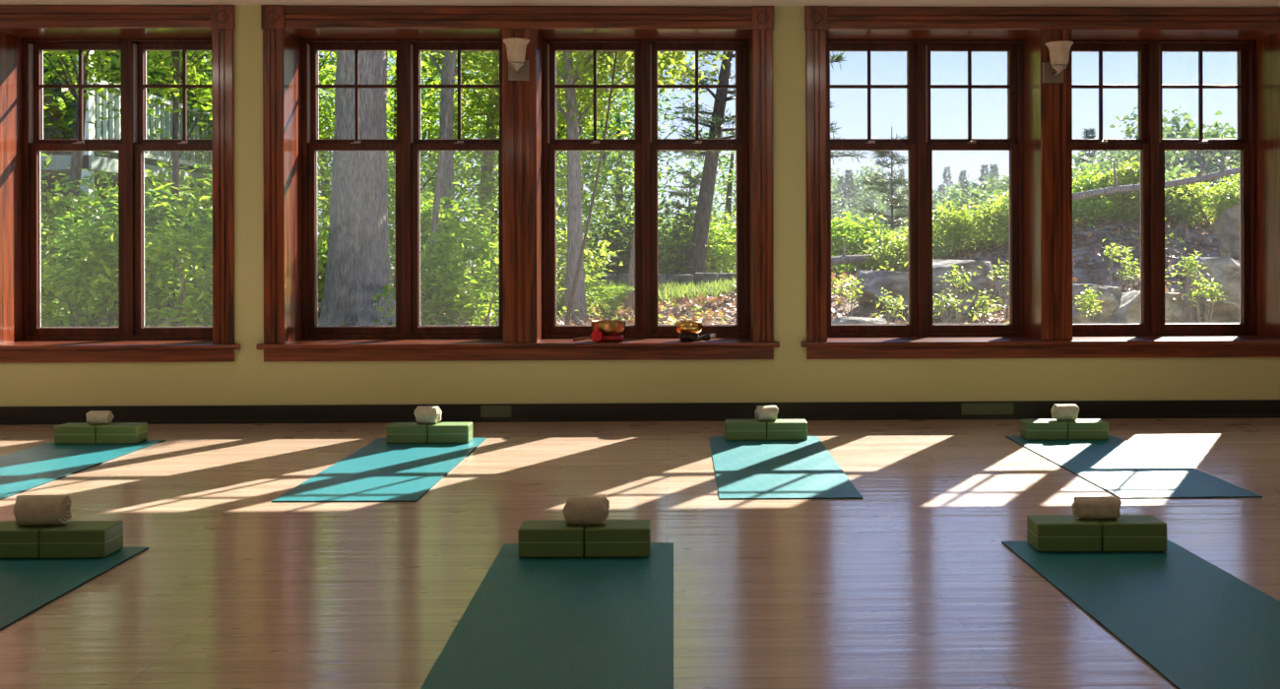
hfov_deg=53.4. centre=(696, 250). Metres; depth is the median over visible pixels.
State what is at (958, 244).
shrub
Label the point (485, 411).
plate
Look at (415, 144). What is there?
window
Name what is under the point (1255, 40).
trim
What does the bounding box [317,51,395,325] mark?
oak tree
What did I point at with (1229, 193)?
shrub
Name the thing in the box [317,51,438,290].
tree
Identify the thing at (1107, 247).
plant
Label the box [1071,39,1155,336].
window
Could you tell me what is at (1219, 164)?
tree
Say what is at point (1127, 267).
plant
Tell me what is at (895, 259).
shrub
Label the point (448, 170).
tree
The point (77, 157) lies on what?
maple
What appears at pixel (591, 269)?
shrub
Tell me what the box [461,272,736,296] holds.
stone wall
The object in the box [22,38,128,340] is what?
window
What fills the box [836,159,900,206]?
tree
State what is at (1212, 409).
baseboard
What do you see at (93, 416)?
rolled towel
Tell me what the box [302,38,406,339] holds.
window
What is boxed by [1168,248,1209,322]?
plant
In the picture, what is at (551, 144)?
window
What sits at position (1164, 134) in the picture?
tree
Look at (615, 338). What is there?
cushion
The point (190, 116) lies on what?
tree
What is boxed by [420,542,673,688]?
yoga mat
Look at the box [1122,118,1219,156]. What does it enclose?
tree
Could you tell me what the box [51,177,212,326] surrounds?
shrub
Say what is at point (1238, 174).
shrub
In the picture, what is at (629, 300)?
maple tree
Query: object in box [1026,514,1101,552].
block
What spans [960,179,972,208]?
conifer
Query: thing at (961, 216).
shrub
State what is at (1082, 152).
tree
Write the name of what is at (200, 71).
tree
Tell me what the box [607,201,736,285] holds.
shrub
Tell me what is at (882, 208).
tree
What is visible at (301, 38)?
trim
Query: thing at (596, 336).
mallet
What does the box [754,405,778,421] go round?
rolled towel
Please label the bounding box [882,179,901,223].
conifer
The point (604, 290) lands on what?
fern
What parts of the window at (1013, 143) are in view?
sash, sash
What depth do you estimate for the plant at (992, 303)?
12.11 m
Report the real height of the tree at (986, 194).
10.650 m
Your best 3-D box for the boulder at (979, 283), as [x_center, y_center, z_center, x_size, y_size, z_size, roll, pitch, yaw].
[2.900,0.524,13.987,0.831,0.850,1.052,0,0,-1]
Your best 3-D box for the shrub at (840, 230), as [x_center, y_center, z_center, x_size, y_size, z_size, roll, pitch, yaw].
[2.098,0.004,17.894,1.606,1.174,1.430,0,0,-24]
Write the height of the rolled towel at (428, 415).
0.100 m
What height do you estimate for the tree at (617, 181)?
5.240 m
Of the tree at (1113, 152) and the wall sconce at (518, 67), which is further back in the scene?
the tree at (1113, 152)
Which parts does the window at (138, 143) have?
sash, sash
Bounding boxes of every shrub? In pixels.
[40,153,117,308]
[40,168,209,326]
[40,207,178,326]
[40,213,108,326]
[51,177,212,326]
[95,186,212,326]
[104,154,320,322]
[317,193,392,321]
[372,222,499,325]
[382,208,567,325]
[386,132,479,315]
[389,187,499,316]
[556,217,624,318]
[557,203,723,280]
[557,220,683,279]
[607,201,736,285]
[660,210,736,280]
[831,211,904,274]
[831,227,945,273]
[862,224,959,272]
[893,204,1001,259]
[932,194,1009,254]
[961,183,1099,251]
[1072,162,1134,226]
[1089,153,1172,224]
[1164,171,1214,221]
[1164,177,1239,228]
[1195,165,1239,212]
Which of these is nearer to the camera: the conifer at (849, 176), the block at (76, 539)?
the block at (76, 539)
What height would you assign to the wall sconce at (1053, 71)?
0.234 m
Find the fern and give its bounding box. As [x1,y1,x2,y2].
[584,283,634,318]
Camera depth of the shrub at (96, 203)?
12.82 m
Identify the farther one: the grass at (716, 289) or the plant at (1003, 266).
the grass at (716, 289)
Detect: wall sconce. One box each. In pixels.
[502,38,529,80]
[1042,40,1073,83]
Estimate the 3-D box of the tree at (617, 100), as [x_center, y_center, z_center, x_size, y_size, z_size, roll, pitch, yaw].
[-2.721,-2.090,29.115,5.340,7.255,4.082,0,0,-38]
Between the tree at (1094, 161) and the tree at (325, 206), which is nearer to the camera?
the tree at (325, 206)
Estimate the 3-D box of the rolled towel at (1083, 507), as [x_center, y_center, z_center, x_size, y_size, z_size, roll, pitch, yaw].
[1.441,0.928,4.579,0.173,0.082,0.081,0,0,-1]
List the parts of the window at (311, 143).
sash, sash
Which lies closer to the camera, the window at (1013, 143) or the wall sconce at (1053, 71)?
the wall sconce at (1053, 71)
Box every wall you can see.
[0,4,1279,406]
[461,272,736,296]
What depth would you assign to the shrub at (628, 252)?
25.00 m
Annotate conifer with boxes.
[832,175,847,213]
[837,169,861,221]
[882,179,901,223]
[896,169,905,191]
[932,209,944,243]
[935,185,947,207]
[941,166,953,191]
[956,170,969,207]
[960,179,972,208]
[976,164,991,195]
[989,163,1000,186]
[1077,127,1098,170]
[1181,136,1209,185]
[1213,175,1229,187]
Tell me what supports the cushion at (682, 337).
on the trim at (284, 28)
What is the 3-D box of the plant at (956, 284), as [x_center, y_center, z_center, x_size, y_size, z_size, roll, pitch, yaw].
[2.644,0.474,12.749,0.405,0.676,0.306,0,0,-1]
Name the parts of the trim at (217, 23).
head casing, window stool, casing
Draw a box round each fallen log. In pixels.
[159,271,212,326]
[831,228,908,265]
[1072,152,1239,201]
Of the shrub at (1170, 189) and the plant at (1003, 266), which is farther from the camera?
the shrub at (1170, 189)
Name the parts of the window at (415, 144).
sash, sash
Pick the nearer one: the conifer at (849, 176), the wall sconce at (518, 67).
the wall sconce at (518, 67)
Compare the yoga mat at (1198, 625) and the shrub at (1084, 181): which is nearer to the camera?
the yoga mat at (1198, 625)
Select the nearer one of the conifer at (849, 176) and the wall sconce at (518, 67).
the wall sconce at (518, 67)
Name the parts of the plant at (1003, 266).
stem, stem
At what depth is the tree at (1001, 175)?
130.82 m
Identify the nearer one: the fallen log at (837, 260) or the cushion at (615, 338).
the cushion at (615, 338)
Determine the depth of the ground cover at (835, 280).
15.05 m
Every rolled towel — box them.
[13,494,71,525]
[86,410,114,424]
[414,405,442,424]
[562,496,609,524]
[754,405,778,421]
[1051,403,1079,421]
[1071,496,1121,519]
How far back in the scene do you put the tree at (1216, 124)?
112.46 m
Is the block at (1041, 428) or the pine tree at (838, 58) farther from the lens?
the pine tree at (838, 58)
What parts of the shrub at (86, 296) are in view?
stem, stem, stem, stem, stem, stem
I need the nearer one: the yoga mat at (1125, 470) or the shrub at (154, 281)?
the yoga mat at (1125, 470)
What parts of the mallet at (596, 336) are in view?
handle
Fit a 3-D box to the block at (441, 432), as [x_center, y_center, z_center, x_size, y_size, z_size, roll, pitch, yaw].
[-1.385,1.025,7.153,0.230,0.101,0.153,0,0,0]
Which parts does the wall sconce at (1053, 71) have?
lamp shade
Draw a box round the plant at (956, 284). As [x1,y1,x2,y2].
[939,264,980,323]
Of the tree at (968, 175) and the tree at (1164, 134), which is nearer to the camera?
the tree at (1164, 134)
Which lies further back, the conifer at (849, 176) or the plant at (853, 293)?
the conifer at (849, 176)
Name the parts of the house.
porch post, hand rail, rail, porch post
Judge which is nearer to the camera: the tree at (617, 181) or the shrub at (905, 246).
the shrub at (905, 246)
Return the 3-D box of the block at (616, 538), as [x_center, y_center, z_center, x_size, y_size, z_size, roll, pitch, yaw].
[-0.277,1.023,4.513,0.230,0.101,0.153,0,0,0]
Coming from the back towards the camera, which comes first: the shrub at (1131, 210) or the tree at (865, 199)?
the tree at (865, 199)
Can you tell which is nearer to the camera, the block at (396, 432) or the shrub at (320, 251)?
the block at (396, 432)
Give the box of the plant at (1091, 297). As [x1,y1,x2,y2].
[1072,284,1104,322]
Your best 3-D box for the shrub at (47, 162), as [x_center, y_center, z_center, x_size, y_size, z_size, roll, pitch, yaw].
[-7.628,-0.098,14.398,2.123,2.312,2.134,0,0,13]
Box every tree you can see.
[40,51,181,261]
[43,50,212,306]
[72,50,334,283]
[165,51,437,269]
[179,64,331,217]
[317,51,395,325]
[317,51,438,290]
[317,51,499,287]
[320,51,498,257]
[386,54,625,286]
[388,51,578,278]
[420,51,632,302]
[421,51,694,299]
[434,51,692,322]
[462,57,699,259]
[495,67,735,275]
[564,51,634,324]
[599,51,733,314]
[626,116,839,273]
[657,51,735,285]
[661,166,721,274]
[830,51,867,165]
[831,159,843,191]
[831,176,844,201]
[831,183,837,212]
[831,189,862,220]
[831,200,868,240]
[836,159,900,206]
[842,179,887,222]
[843,193,907,237]
[854,126,907,241]
[882,187,936,224]
[883,203,935,233]
[932,168,1009,217]
[932,175,978,205]
[932,187,958,208]
[960,176,1008,236]
[965,173,1009,209]
[974,186,1009,220]
[991,175,1009,187]
[1072,150,1117,209]
[1072,150,1121,187]
[1073,153,1121,200]
[1084,127,1184,163]
[1095,136,1172,174]
[1099,130,1206,181]
[1109,105,1220,158]
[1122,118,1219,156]
[1123,110,1239,176]
[1164,151,1229,212]
[1176,128,1239,185]
[1176,137,1239,190]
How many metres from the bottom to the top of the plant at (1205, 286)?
0.638 m
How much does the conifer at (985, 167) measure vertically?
14.642 m
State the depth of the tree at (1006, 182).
126.60 m
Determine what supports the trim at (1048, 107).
attached to the wall at (790, 377)
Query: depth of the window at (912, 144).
8.49 m
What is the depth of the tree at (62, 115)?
16.49 m
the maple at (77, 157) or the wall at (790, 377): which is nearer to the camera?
the wall at (790, 377)
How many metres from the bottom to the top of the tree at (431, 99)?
7.222 m
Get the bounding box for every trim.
[0,4,240,363]
[22,97,23,340]
[256,4,779,361]
[301,38,302,264]
[542,75,749,338]
[801,5,1279,359]
[1023,39,1023,242]
[1255,40,1257,335]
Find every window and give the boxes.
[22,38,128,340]
[128,38,212,340]
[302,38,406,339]
[405,38,503,338]
[542,39,645,338]
[645,39,749,337]
[826,39,922,337]
[921,39,1023,336]
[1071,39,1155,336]
[1154,39,1256,335]
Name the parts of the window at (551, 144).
sash, sash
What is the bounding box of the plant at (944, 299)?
[932,283,970,323]
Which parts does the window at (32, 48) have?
sash, sash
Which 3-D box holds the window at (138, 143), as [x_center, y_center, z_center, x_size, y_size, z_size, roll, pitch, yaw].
[-3.398,-0.394,8.423,0.681,2.025,0.128,0,0,-1]
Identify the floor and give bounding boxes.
[0,417,1279,688]
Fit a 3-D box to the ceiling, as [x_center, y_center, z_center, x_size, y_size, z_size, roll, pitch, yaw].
[-0.058,-1.652,2.323,12.400,0.200,11.500,0,0,-1]
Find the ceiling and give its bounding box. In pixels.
[0,0,1279,7]
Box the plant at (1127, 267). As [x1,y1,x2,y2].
[1113,253,1140,292]
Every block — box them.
[0,520,49,558]
[39,520,123,558]
[54,422,101,444]
[95,422,147,444]
[385,422,429,444]
[427,422,472,444]
[517,519,586,557]
[584,519,650,557]
[724,419,766,440]
[765,419,807,440]
[1021,418,1067,440]
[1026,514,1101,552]
[1064,418,1108,440]
[1095,514,1167,552]
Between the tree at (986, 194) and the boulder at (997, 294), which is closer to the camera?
the boulder at (997, 294)
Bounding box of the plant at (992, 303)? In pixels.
[965,288,1007,323]
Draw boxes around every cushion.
[600,334,624,341]
[678,333,699,341]
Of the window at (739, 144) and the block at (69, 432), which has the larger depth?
the window at (739, 144)
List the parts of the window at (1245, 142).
sash, sash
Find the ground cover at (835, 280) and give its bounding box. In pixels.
[153,212,1214,326]
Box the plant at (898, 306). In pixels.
[871,287,908,323]
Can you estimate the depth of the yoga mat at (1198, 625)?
3.77 m
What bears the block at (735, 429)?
on the yoga mat at (766, 469)
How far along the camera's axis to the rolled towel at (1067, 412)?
7.19 m
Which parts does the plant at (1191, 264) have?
stem, stem, stem, stem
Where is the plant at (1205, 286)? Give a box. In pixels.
[1173,276,1225,322]
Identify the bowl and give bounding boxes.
[590,320,626,335]
[674,320,703,333]
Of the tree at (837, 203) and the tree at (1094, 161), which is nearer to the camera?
the tree at (1094, 161)
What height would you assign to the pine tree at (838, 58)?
7.000 m
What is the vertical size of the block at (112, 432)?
0.101 m
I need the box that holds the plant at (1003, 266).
[978,258,1009,319]
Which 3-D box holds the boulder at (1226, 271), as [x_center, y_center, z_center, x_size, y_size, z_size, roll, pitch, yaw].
[5.052,0.632,12.149,0.762,1.150,1.381,0,0,-1]
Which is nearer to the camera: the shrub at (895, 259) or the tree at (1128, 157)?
the shrub at (895, 259)
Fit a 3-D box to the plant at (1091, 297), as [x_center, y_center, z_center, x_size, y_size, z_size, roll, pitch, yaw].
[3.333,0.580,10.827,0.248,0.579,0.325,0,0,-1]
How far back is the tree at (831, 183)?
220.49 m
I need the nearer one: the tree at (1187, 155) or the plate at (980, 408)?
the plate at (980, 408)
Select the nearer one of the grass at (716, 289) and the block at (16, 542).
the block at (16, 542)
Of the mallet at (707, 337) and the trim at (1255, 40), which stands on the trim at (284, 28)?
the mallet at (707, 337)
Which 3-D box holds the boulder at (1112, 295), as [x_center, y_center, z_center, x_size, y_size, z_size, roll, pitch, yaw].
[3.606,0.603,11.779,0.581,0.607,1.005,0,0,-1]
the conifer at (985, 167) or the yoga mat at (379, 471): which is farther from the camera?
the conifer at (985, 167)
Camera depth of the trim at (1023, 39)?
8.49 m
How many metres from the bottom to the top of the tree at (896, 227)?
12.704 m
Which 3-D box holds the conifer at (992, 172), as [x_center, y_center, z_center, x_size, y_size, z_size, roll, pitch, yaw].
[51.780,-7.980,220.257,7.433,14.339,7.596,0,0,-22]
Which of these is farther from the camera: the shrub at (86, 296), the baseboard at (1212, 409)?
the shrub at (86, 296)
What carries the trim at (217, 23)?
attached to the wall at (790, 377)
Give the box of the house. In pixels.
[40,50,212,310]
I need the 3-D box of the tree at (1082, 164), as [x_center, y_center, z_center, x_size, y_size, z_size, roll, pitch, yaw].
[33.359,-3.135,113.783,11.136,12.738,13.594,0,0,-22]
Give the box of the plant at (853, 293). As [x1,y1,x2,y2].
[831,275,864,317]
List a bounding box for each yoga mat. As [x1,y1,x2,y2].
[0,440,165,500]
[0,546,148,631]
[271,438,486,502]
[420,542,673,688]
[708,436,862,500]
[1001,539,1279,688]
[1005,435,1262,499]
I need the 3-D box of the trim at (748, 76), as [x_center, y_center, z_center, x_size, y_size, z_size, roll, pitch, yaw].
[-0.336,-0.406,8.494,1.406,2.034,0.128,0,0,-1]
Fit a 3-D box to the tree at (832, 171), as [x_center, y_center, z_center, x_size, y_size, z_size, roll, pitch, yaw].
[22.310,-10.929,235.288,12.755,12.932,11.990,0,0,-10]
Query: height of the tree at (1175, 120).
14.518 m
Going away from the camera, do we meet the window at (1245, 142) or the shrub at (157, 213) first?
the window at (1245, 142)
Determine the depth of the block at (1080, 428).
7.15 m
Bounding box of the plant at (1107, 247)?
[1097,239,1135,287]
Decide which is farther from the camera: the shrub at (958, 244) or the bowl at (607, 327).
the shrub at (958, 244)
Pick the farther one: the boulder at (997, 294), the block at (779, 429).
the boulder at (997, 294)
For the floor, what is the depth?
4.54 m
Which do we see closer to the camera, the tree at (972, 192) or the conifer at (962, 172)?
the tree at (972, 192)
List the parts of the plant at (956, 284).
stem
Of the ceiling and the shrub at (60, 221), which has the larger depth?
the shrub at (60, 221)
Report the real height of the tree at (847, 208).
10.874 m
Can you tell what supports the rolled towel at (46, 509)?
on the block at (16, 542)
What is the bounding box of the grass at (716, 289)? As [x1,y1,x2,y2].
[556,263,872,304]
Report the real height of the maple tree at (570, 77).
5.117 m
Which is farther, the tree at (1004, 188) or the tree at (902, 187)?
the tree at (902, 187)
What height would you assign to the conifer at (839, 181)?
10.370 m
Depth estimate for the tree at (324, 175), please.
20.52 m
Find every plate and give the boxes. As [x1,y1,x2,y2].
[480,405,511,417]
[960,402,1014,414]
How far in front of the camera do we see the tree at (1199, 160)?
109.11 m
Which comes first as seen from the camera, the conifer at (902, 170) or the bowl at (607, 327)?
the bowl at (607, 327)
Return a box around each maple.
[43,50,191,323]
[115,51,212,326]
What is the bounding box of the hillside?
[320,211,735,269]
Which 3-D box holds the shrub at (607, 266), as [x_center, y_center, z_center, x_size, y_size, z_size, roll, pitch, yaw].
[-1.370,0.105,26.584,3.252,2.156,3.928,0,0,41]
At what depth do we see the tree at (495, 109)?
20.42 m
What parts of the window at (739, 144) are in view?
sash, sash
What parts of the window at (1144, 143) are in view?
sash, sash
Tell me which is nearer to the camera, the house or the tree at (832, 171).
the house
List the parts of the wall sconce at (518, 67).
lamp shade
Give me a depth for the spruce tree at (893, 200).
42.09 m
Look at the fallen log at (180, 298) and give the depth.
10.52 m
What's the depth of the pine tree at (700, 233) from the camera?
24.27 m
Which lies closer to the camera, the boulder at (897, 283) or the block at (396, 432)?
the block at (396, 432)
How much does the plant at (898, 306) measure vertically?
0.543 m
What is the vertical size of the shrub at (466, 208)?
1.888 m
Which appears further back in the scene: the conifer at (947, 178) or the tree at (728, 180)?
the conifer at (947, 178)
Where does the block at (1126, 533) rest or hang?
on the yoga mat at (1198, 625)
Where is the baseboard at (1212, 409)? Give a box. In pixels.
[0,399,1279,425]
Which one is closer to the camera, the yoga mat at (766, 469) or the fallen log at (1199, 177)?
the yoga mat at (766, 469)
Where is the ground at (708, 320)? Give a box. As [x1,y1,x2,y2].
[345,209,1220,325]
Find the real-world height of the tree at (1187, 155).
14.393 m
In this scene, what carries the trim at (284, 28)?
attached to the wall at (790, 377)
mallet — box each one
[573,329,602,342]
[696,333,715,341]
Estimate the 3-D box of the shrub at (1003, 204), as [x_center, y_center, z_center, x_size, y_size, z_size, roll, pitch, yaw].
[4.429,-0.467,16.697,1.790,0.989,1.469,0,0,32]
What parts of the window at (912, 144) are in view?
sash, sash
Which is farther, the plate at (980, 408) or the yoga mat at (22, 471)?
the plate at (980, 408)
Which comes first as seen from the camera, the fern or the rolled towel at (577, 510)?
the rolled towel at (577, 510)
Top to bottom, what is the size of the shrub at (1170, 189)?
0.764 m
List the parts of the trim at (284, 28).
casing, window stool, head casing, post casing, casing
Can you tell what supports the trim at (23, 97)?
attached to the wall at (790, 377)
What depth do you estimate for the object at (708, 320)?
15.47 m
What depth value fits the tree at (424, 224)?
15.66 m
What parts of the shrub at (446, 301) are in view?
stem, stem, stem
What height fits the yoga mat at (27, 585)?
0.007 m
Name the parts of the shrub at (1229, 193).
stem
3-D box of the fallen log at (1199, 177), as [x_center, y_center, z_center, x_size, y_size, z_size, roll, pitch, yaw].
[5.613,-0.858,15.040,2.718,0.609,0.118,0,0,-7]
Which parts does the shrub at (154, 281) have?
stem, stem, stem, stem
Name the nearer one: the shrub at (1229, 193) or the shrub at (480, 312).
the shrub at (480, 312)
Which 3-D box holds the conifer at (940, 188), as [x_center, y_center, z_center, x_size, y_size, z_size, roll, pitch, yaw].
[42.939,-6.805,223.077,6.130,9.671,6.264,0,0,40]
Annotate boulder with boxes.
[831,316,886,323]
[855,270,908,315]
[932,259,998,320]
[992,277,1009,300]
[1072,283,1122,322]
[1110,290,1186,322]
[1183,256,1239,322]
[1212,205,1239,259]
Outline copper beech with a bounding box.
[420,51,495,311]
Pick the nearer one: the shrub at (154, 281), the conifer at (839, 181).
the shrub at (154, 281)
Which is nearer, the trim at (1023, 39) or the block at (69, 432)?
the block at (69, 432)
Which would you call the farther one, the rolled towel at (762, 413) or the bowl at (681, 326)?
the bowl at (681, 326)
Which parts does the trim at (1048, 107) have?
casing, window stool, head casing, post casing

